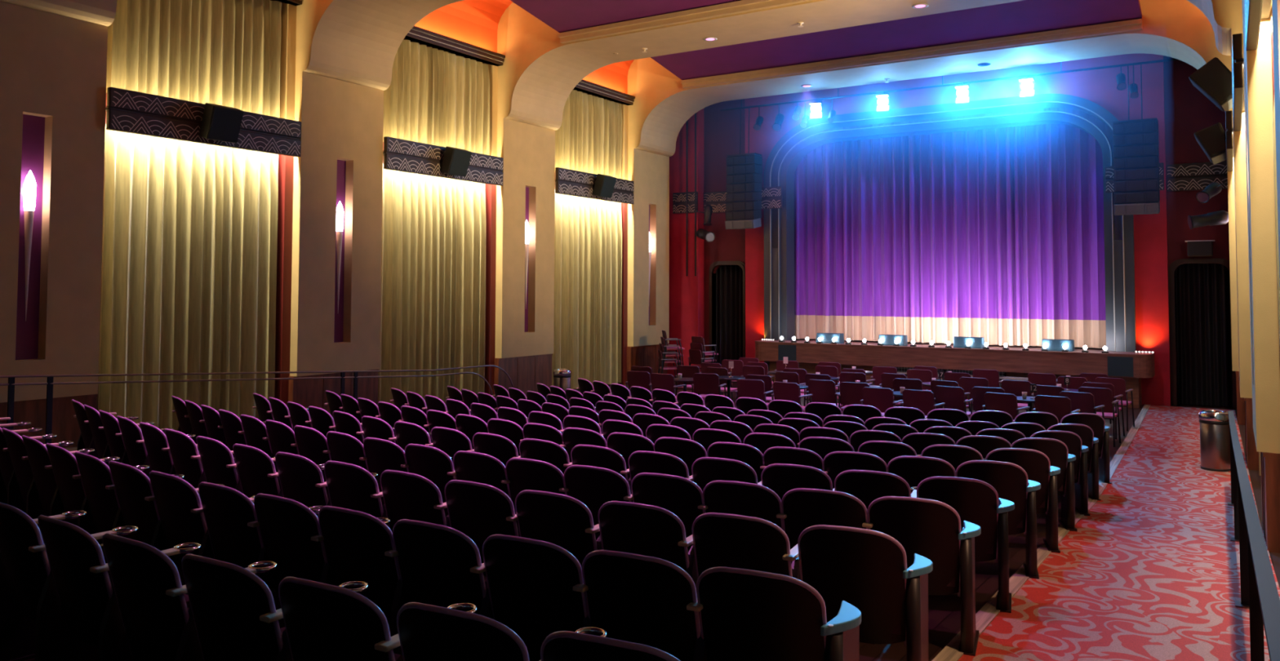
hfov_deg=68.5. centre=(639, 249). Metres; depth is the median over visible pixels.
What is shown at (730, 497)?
seat
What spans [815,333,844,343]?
stage monitor
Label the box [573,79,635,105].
trim
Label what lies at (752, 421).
seat
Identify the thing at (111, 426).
seat
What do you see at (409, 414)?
seat
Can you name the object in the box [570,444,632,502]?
seat
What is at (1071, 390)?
table
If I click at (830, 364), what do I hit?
chair
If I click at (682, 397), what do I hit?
seat
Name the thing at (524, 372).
wall
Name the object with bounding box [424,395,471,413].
seat
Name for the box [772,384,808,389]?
table
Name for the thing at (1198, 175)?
frieze
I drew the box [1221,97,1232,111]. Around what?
grille
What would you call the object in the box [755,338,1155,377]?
stage
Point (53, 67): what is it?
wall
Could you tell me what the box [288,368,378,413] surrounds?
wall
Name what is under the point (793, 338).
footlight
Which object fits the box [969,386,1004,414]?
chair
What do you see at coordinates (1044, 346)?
footlight
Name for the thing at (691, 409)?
seat
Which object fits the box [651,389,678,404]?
seat
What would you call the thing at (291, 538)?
seat
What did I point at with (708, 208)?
can
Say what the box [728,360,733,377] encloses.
stand
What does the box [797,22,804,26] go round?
sprinkler
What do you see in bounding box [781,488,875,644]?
seat
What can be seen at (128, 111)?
patterned pelmet
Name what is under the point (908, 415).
seat
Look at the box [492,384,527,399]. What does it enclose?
seat
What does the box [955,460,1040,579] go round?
seat
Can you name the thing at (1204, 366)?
door curtain
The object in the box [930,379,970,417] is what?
chair
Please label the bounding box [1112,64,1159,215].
array
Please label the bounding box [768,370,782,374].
table
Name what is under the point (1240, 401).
wall
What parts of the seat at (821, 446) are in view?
edge trim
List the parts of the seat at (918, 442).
edge trim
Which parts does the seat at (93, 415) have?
edge trim, backrest, armrest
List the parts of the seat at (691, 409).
edge trim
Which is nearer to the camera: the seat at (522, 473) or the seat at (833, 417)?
the seat at (522, 473)
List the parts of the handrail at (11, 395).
post, post, rail, rail, post, post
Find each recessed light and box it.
[703,36,717,41]
[801,84,812,87]
[911,3,928,8]
[977,62,991,66]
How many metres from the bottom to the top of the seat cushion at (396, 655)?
0.095 m
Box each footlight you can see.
[791,336,796,342]
[804,337,809,342]
[817,337,822,343]
[831,337,836,344]
[845,337,851,344]
[861,338,867,345]
[893,339,899,346]
[910,340,916,346]
[928,341,934,347]
[945,341,951,347]
[964,342,971,348]
[982,342,989,349]
[1002,342,1008,350]
[1022,343,1028,351]
[1041,344,1048,351]
[1062,345,1068,351]
[1081,345,1088,352]
[1102,346,1108,353]
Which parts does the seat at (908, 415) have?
edge trim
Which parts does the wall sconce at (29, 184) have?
lamp glass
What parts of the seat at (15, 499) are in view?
backrest, armrest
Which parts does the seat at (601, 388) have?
edge trim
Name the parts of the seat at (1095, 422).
edge trim, backrest, armrest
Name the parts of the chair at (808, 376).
leg, backrest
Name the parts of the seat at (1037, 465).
backrest, edge trim, armrest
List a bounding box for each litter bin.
[553,368,571,392]
[1198,409,1230,471]
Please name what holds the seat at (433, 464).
on the floor at (944, 611)
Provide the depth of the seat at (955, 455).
8.01 m
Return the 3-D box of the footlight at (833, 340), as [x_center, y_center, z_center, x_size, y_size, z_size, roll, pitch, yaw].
[4.579,2.153,22.184,0.120,0.142,0.084,-1,-3,32]
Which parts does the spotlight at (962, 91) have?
barn door, barn door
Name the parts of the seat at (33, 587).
backrest, edge trim, armrest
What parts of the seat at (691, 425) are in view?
edge trim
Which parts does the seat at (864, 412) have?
edge trim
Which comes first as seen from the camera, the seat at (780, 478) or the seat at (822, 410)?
the seat at (780, 478)
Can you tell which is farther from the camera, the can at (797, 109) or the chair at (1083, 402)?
the can at (797, 109)
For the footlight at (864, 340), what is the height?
0.142 m
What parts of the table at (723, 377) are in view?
stem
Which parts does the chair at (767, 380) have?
seat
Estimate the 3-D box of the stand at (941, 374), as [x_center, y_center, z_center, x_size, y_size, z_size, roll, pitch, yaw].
[5.247,2.223,16.345,0.090,0.220,0.088,0,-3,12]
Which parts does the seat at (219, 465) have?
backrest, edge trim, armrest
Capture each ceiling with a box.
[0,0,116,26]
[497,0,1242,130]
[627,0,1231,156]
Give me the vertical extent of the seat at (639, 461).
0.870 m
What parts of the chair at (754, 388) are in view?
backrest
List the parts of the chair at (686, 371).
seat, backrest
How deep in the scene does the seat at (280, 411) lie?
10.36 m
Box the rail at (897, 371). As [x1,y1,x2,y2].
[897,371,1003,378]
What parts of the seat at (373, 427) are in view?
backrest, edge trim, armrest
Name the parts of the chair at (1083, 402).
backrest, armrest, leg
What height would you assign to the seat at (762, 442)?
0.870 m
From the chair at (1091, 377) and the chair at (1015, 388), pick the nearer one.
the chair at (1015, 388)
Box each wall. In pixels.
[0,0,107,403]
[0,394,97,448]
[105,0,296,407]
[271,0,614,102]
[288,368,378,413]
[289,71,383,376]
[382,39,497,395]
[493,354,552,399]
[494,118,555,358]
[573,93,628,389]
[626,344,667,381]
[627,148,669,346]
[667,53,1229,406]
[769,361,1142,408]
[795,274,1232,396]
[1227,107,1239,371]
[1231,26,1252,398]
[1235,371,1244,425]
[1242,0,1279,453]
[1244,397,1258,471]
[1260,452,1279,553]
[1270,0,1279,361]
[1271,0,1279,284]
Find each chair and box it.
[625,370,652,393]
[631,366,652,391]
[648,373,686,398]
[657,349,679,385]
[658,342,682,375]
[659,336,683,373]
[662,329,684,365]
[675,365,700,395]
[688,349,713,368]
[689,342,716,365]
[691,336,718,363]
[691,373,726,399]
[699,362,733,401]
[706,367,737,392]
[720,360,743,393]
[734,378,773,406]
[737,357,759,396]
[741,365,774,382]
[745,374,774,402]
[746,361,773,384]
[771,382,812,411]
[773,371,810,403]
[774,360,799,370]
[782,368,807,404]
[803,373,840,413]
[805,379,845,407]
[815,365,839,403]
[817,362,840,382]
[837,372,872,390]
[837,382,869,411]
[841,368,875,385]
[860,386,902,417]
[870,366,903,407]
[879,373,906,400]
[892,377,928,407]
[900,389,945,417]
[906,368,940,391]
[913,365,944,380]
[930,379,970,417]
[934,385,977,416]
[944,372,970,386]
[959,377,988,405]
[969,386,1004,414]
[972,368,1002,411]
[982,391,1030,421]
[1001,379,1034,409]
[1026,373,1056,412]
[1031,385,1064,412]
[1032,395,1079,424]
[1057,376,1087,389]
[1059,391,1104,419]
[1078,386,1120,447]
[1079,373,1112,423]
[1082,382,1124,439]
[1095,377,1134,431]
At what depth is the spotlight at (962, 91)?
21.20 m
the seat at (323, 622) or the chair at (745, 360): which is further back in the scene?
the chair at (745, 360)
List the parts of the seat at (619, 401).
edge trim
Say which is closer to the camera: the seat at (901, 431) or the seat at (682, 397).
the seat at (901, 431)
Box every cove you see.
[414,0,512,52]
[582,59,634,93]
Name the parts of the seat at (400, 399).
backrest, edge trim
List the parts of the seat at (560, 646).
backrest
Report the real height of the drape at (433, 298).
4.560 m
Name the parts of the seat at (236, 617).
backrest, edge trim, armrest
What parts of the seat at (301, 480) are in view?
backrest, edge trim, armrest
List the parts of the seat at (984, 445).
edge trim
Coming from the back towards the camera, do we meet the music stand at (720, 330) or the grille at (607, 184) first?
the music stand at (720, 330)
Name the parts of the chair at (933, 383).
backrest, leg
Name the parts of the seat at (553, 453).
edge trim, armrest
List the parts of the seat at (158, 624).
backrest, edge trim, armrest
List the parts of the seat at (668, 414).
edge trim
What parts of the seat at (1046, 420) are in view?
edge trim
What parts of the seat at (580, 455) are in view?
backrest, edge trim, armrest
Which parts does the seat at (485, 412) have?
backrest, edge trim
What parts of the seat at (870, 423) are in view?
edge trim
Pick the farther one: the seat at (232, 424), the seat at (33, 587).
the seat at (232, 424)
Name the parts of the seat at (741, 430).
edge trim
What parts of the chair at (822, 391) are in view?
backrest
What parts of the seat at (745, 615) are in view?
armrest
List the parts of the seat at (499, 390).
backrest, edge trim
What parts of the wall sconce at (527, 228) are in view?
lamp glass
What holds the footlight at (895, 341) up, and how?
on the stage
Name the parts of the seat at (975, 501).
edge trim, backrest, armrest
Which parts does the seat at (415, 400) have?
backrest, edge trim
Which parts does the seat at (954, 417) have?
edge trim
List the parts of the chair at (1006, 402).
backrest, armrest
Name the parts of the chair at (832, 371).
backrest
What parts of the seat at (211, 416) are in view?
backrest, edge trim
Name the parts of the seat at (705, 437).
edge trim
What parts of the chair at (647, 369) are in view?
backrest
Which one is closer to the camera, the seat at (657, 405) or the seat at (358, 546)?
the seat at (358, 546)
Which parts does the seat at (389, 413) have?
edge trim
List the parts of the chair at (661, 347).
backrest, seat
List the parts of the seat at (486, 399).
edge trim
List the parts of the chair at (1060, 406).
armrest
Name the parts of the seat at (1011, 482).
backrest, edge trim, armrest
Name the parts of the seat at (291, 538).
backrest, edge trim, armrest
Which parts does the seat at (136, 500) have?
backrest, edge trim, armrest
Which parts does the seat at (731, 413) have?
edge trim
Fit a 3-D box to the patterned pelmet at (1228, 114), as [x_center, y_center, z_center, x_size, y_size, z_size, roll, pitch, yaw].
[9.738,-1.748,15.440,0.184,0.580,3.130,-1,-3,32]
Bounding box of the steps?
[1003,376,1057,384]
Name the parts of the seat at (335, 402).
backrest, edge trim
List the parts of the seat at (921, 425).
edge trim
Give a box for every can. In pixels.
[695,204,712,226]
[696,228,715,242]
[753,106,763,130]
[772,104,784,130]
[791,102,801,120]
[800,101,808,128]
[826,98,835,123]
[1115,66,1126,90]
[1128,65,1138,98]
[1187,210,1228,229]
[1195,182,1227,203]
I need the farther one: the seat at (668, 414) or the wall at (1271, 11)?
the seat at (668, 414)
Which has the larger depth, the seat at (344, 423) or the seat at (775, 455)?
the seat at (344, 423)
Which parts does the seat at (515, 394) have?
backrest, edge trim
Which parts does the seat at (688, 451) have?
edge trim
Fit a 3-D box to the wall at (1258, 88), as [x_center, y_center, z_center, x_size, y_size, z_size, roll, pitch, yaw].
[6.199,-0.680,8.887,0.750,4.960,1.740,-1,-3,32]
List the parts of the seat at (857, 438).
edge trim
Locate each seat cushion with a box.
[9,585,13,596]
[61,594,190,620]
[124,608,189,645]
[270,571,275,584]
[393,653,400,660]
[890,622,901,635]
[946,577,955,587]
[985,546,993,554]
[1016,520,1022,528]
[1039,501,1044,507]
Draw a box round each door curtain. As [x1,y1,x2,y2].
[715,265,742,368]
[1175,263,1232,407]
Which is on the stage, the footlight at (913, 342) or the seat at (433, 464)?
the footlight at (913, 342)
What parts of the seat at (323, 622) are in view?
backrest, edge trim, armrest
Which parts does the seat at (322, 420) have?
backrest, edge trim, armrest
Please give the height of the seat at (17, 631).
0.870 m
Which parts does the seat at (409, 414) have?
backrest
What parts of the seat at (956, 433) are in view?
edge trim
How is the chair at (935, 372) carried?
on the floor at (944, 611)
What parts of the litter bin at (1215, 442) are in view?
lid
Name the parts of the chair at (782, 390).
backrest, armrest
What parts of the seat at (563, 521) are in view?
armrest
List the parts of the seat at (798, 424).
edge trim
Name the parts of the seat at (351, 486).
backrest, armrest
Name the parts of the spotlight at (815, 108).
barn door, barn door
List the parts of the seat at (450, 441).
edge trim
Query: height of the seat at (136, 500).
0.870 m
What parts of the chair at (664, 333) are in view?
backrest, seat, leg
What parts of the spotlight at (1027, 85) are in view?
barn door, barn door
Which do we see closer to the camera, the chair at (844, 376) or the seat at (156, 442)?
the seat at (156, 442)
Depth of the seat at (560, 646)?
2.68 m
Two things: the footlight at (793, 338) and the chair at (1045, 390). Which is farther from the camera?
the footlight at (793, 338)
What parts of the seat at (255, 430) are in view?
backrest, edge trim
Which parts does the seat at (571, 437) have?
edge trim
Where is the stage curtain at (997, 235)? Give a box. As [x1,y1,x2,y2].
[794,107,1122,348]
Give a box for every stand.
[720,329,720,364]
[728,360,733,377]
[783,356,787,368]
[938,371,944,380]
[1030,383,1036,399]
[1063,377,1070,391]
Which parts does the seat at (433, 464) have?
edge trim, armrest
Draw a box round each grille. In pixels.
[448,149,471,176]
[600,176,616,197]
[1210,151,1226,164]
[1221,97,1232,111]
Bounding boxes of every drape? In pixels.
[96,124,278,435]
[106,0,281,117]
[377,164,485,405]
[382,40,489,155]
[551,193,622,389]
[555,89,622,178]
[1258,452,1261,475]
[1272,100,1279,341]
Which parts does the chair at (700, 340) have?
backrest, seat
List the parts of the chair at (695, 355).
backrest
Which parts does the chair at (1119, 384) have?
backrest, seat, leg, leg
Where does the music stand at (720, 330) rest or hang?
on the floor at (944, 611)
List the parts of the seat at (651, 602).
armrest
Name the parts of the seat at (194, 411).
backrest, edge trim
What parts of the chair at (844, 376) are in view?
backrest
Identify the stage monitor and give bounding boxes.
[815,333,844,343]
[878,334,907,346]
[953,336,984,348]
[1041,338,1074,351]
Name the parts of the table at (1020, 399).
stem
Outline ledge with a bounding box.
[558,0,813,43]
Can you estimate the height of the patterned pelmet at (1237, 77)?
0.580 m
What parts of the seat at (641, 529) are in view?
backrest, edge trim, armrest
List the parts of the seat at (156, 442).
backrest, edge trim, armrest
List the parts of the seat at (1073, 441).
edge trim, backrest, armrest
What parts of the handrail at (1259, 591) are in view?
post, plate, post, plate, post, post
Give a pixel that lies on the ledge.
(743, 6)
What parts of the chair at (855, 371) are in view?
backrest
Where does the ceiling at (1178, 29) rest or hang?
attached to the ceiling
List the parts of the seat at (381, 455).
backrest, edge trim, armrest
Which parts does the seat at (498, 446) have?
edge trim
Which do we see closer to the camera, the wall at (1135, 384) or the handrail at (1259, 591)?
the handrail at (1259, 591)
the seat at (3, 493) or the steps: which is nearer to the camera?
the seat at (3, 493)
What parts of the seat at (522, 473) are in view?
edge trim, armrest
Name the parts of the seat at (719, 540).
armrest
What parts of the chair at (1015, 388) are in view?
seat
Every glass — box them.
[677,373,681,379]
[899,386,904,393]
[1022,391,1026,399]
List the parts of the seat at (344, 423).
backrest, edge trim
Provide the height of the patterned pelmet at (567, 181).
0.580 m
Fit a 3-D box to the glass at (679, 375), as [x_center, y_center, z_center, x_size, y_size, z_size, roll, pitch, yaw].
[0.724,2.303,17.060,0.076,0.100,0.074,-1,-3,32]
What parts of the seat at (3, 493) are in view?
armrest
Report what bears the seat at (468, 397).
on the floor at (944, 611)
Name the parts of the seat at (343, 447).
backrest, edge trim, armrest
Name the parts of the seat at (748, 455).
edge trim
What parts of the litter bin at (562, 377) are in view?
lid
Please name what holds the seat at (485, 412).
on the floor at (944, 611)
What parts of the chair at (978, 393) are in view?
leg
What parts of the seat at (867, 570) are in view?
backrest, armrest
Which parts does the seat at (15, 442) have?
edge trim, backrest, armrest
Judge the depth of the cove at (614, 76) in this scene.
23.20 m
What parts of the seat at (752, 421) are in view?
edge trim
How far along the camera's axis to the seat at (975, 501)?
6.08 m
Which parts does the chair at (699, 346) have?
backrest, seat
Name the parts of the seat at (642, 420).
edge trim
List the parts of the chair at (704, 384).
backrest, seat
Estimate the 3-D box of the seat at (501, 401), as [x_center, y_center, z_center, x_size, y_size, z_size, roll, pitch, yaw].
[-1.552,2.324,12.226,0.561,0.870,0.572,2,-3,-41]
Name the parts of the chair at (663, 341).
backrest, seat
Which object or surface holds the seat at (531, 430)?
on the floor at (944, 611)
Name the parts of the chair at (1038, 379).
backrest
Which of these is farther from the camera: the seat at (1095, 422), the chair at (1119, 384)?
the chair at (1119, 384)
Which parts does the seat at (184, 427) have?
edge trim, backrest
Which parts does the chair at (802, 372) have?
backrest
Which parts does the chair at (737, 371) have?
backrest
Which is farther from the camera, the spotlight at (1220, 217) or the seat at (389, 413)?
the spotlight at (1220, 217)
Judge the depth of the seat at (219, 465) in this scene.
6.92 m
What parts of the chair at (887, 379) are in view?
backrest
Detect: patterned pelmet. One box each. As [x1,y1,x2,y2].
[105,86,301,157]
[382,136,503,186]
[555,167,634,204]
[1225,110,1233,171]
[1231,33,1244,131]
[1244,0,1271,50]
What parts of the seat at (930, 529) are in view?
edge trim, backrest, armrest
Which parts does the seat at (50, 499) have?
backrest, edge trim, armrest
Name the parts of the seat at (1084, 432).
edge trim, backrest, armrest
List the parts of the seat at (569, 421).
backrest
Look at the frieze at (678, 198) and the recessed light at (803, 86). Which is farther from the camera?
the frieze at (678, 198)
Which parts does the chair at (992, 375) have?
backrest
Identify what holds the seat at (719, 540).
on the floor at (944, 611)
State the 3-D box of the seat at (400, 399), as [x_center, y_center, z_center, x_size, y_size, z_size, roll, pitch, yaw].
[-3.043,2.283,12.619,0.561,0.870,0.610,2,-3,-36]
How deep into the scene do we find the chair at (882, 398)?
14.23 m
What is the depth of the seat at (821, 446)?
8.42 m
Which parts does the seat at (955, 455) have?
edge trim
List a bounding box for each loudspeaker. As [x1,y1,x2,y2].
[199,102,244,142]
[440,146,471,177]
[592,173,616,198]
[1184,240,1214,256]
[1188,57,1232,111]
[1193,122,1226,164]
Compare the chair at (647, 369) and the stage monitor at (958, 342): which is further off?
the stage monitor at (958, 342)
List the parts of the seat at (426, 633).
backrest, edge trim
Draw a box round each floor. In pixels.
[25,382,1279,660]
[958,404,1279,660]
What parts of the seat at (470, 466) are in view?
armrest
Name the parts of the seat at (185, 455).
backrest, edge trim, armrest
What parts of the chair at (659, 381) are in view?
backrest, armrest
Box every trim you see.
[275,0,302,5]
[404,26,505,66]
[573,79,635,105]
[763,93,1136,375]
[932,404,1151,660]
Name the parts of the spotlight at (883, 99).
barn door, barn door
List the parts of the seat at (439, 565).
armrest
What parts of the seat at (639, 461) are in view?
armrest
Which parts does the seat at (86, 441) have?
edge trim, backrest, armrest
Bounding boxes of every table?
[674,377,693,391]
[719,375,745,399]
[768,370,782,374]
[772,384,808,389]
[831,377,839,381]
[864,370,872,374]
[869,385,880,387]
[893,391,902,397]
[922,382,930,386]
[1017,396,1035,412]
[1063,388,1078,392]
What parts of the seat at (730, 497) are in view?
armrest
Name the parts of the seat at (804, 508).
backrest, edge trim, armrest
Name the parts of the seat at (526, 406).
edge trim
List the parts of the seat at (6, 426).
armrest, armrest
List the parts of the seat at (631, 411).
edge trim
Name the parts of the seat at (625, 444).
edge trim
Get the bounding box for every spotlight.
[808,99,822,118]
[875,92,889,111]
[955,83,969,103]
[1018,75,1035,97]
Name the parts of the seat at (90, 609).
backrest, edge trim, armrest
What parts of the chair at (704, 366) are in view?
backrest, leg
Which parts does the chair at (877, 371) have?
backrest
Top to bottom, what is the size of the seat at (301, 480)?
0.870 m
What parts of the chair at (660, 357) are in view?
backrest, seat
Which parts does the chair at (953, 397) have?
backrest, leg, armrest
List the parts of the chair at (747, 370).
backrest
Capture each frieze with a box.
[672,191,697,213]
[703,191,733,213]
[745,186,782,208]
[1105,162,1164,192]
[1166,160,1227,191]
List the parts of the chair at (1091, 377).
backrest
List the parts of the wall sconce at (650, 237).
lamp glass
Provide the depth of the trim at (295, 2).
15.28 m
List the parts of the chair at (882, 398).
backrest, armrest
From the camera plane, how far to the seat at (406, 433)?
8.52 m
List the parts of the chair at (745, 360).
backrest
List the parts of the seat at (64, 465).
backrest, edge trim, armrest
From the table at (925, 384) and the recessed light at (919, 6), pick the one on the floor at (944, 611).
the table at (925, 384)
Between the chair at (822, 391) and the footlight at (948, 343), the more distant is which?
the footlight at (948, 343)
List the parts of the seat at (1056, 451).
backrest, edge trim, armrest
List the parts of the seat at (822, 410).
edge trim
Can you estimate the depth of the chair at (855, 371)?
17.63 m
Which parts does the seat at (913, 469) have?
edge trim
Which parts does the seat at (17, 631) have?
armrest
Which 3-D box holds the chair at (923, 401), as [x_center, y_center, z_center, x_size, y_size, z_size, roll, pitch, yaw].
[4.252,2.527,14.093,0.548,0.877,0.543,-2,-3,37]
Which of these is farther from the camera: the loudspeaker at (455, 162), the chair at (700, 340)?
the chair at (700, 340)
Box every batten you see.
[760,338,775,340]
[1133,351,1154,353]
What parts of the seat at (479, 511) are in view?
edge trim, armrest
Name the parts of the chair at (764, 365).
backrest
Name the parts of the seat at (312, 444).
backrest, edge trim, armrest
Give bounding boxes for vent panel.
[777,344,795,360]
[1107,356,1133,377]
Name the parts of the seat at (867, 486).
edge trim, armrest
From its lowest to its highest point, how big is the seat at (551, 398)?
0.870 m
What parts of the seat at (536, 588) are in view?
edge trim, armrest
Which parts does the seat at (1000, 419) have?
edge trim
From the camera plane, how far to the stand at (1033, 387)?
14.10 m
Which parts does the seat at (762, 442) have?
edge trim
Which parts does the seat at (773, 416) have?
edge trim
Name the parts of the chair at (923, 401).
backrest, armrest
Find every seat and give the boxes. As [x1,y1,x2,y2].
[0,417,31,434]
[0,427,74,513]
[0,434,57,504]
[0,502,138,660]
[0,510,87,660]
[1,427,94,528]
[11,427,42,436]
[22,435,119,522]
[37,515,201,660]
[45,443,150,544]
[71,399,138,458]
[74,451,184,538]
[84,404,155,466]
[98,409,173,465]
[102,533,277,660]
[108,461,225,595]
[116,415,195,478]
[139,422,222,475]
[149,471,255,567]
[164,428,239,496]
[171,395,232,443]
[181,553,368,660]
[184,400,240,449]
[196,435,277,493]
[198,481,324,628]
[200,404,265,447]
[218,408,247,457]
[232,444,324,503]
[240,414,280,487]
[252,393,308,421]
[253,493,391,594]
[265,419,299,479]
[268,397,293,431]
[275,452,378,517]
[278,576,478,660]
[287,401,312,429]
[293,425,363,497]
[308,405,364,439]
[318,506,459,654]
[324,390,377,417]
[324,460,389,528]
[326,431,404,471]
[333,410,394,444]
[340,394,363,430]
[357,397,381,418]
[361,416,431,444]
[363,437,452,506]
[377,401,403,444]
[380,470,450,532]
[390,387,427,410]
[392,519,493,619]
[394,421,433,449]
[396,602,608,660]
[400,405,433,447]
[404,444,456,516]
[406,391,446,415]
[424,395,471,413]
[426,409,457,438]
[431,426,474,478]
[444,480,519,576]
[445,386,463,403]
[445,399,471,419]
[453,450,513,503]
[455,413,488,449]
[461,389,479,415]
[470,403,528,424]
[472,432,520,466]
[477,392,497,413]
[482,534,593,660]
[487,418,524,456]
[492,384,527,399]
[495,395,518,409]
[497,407,528,429]
[505,457,568,528]
[508,387,546,404]
[515,489,602,568]
[517,399,542,422]
[519,438,572,475]
[523,422,565,448]
[526,391,546,407]
[528,411,564,434]
[536,382,551,399]
[540,631,680,660]
[542,402,568,429]
[546,394,595,411]
[549,386,567,400]
[561,427,607,462]
[563,415,603,436]
[563,465,634,540]
[565,388,583,403]
[568,397,595,412]
[568,406,601,431]
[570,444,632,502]
[576,377,595,395]
[582,391,603,411]
[582,550,707,660]
[592,380,612,398]
[595,400,624,413]
[598,409,632,434]
[598,501,697,596]
[601,419,643,440]
[603,395,626,413]
[606,432,654,479]
[610,383,631,401]
[624,404,656,420]
[626,397,652,409]
[628,450,693,482]
[630,386,653,405]
[631,472,707,551]
[632,413,670,437]
[645,424,691,444]
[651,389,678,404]
[652,400,679,415]
[653,436,706,481]
[657,408,691,423]
[670,417,709,440]
[676,391,706,407]
[680,404,711,417]
[691,457,761,491]
[692,428,741,457]
[692,512,800,580]
[694,411,731,425]
[696,566,861,660]
[702,480,786,530]
[704,394,734,412]
[706,441,766,483]
[709,420,753,444]
[711,406,745,421]
[733,414,773,431]
[735,397,768,414]
[743,432,795,454]
[746,409,782,424]
[753,423,799,448]
[760,463,834,500]
[763,446,827,474]
[768,400,803,418]
[777,417,819,433]
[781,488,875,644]
[783,412,823,426]
[797,524,933,660]
[798,436,857,460]
[799,426,848,443]
[804,402,842,421]
[822,414,864,426]
[822,421,867,444]
[822,451,887,488]
[834,470,917,511]
[842,404,884,422]
[848,430,901,452]
[857,440,920,465]
[864,417,906,430]
[867,496,981,656]
[871,423,918,440]
[884,407,926,426]
[887,455,955,493]
[901,432,955,454]
[909,419,953,432]
[916,476,1014,613]
[920,444,985,471]
[923,426,972,444]
[926,408,969,426]
[955,421,999,435]
[955,435,1011,458]
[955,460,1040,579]
[969,410,1014,428]
[975,428,1026,444]
[985,448,1060,553]
[1000,422,1046,438]
[1011,437,1076,531]
[1014,412,1058,430]
[1030,431,1089,515]
[1046,423,1101,500]
[1060,413,1111,484]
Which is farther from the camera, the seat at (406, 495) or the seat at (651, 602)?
the seat at (406, 495)
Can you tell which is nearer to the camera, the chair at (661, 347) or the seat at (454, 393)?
the seat at (454, 393)
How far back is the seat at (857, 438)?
9.21 m
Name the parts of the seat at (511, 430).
edge trim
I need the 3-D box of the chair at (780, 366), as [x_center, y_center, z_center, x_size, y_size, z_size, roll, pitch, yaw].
[3.174,2.776,19.902,0.548,0.877,0.543,-1,-3,23]
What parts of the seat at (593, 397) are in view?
edge trim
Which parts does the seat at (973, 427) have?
edge trim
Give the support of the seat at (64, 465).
on the floor at (944, 611)
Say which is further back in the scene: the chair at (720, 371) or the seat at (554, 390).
the chair at (720, 371)
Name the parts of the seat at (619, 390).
edge trim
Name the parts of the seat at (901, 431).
edge trim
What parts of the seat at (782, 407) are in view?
edge trim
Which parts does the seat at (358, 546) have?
backrest, edge trim, armrest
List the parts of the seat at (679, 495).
edge trim, armrest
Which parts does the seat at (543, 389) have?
edge trim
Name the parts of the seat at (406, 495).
armrest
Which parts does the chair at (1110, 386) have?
backrest, leg, leg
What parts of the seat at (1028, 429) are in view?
edge trim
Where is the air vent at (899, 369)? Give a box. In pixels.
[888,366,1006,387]
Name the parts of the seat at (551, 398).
backrest, edge trim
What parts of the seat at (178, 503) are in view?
backrest, edge trim, armrest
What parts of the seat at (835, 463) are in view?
edge trim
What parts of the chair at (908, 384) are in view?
backrest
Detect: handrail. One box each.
[0,364,513,444]
[1227,410,1279,660]
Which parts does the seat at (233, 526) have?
backrest, edge trim, armrest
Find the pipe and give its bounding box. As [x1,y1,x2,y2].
[720,56,1179,111]
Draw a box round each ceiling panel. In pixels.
[510,0,741,32]
[650,0,1142,79]
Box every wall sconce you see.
[22,169,36,321]
[335,200,343,311]
[524,219,529,306]
[648,231,652,298]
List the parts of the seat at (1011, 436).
edge trim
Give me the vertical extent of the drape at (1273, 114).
4.393 m
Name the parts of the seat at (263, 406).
backrest, edge trim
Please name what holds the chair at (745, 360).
on the floor at (944, 611)
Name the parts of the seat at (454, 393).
backrest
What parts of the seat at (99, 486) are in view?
backrest, edge trim, armrest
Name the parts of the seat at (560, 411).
edge trim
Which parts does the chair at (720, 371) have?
backrest, seat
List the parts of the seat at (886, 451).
edge trim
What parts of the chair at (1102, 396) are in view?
backrest, seat, leg, leg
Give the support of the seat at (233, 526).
on the floor at (944, 611)
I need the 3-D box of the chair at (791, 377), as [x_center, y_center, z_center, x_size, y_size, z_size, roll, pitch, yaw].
[2.781,2.655,17.141,0.548,0.877,0.543,-2,-3,37]
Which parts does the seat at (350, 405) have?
edge trim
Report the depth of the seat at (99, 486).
5.92 m
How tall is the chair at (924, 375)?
0.877 m
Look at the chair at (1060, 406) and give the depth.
13.15 m
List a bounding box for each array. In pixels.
[724,107,762,229]
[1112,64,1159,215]
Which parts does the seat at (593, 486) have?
edge trim, armrest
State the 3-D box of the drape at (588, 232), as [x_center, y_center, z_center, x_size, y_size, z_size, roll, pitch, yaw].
[-1.299,0.958,22.184,0.279,4.560,2.952,-1,-3,32]
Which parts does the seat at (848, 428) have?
edge trim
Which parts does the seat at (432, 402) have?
backrest, edge trim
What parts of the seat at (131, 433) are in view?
backrest, edge trim, armrest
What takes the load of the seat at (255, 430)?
on the floor at (944, 611)
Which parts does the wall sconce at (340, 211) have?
lamp glass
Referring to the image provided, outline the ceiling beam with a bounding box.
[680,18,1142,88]
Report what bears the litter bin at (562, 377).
on the floor at (944, 611)
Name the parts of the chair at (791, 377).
backrest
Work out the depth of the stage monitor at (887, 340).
21.57 m
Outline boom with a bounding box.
[685,112,696,275]
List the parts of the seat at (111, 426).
backrest, edge trim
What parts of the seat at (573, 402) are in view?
backrest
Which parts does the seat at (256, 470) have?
backrest, edge trim, armrest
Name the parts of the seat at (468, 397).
edge trim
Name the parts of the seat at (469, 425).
edge trim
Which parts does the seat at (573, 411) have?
backrest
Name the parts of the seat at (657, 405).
edge trim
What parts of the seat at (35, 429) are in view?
armrest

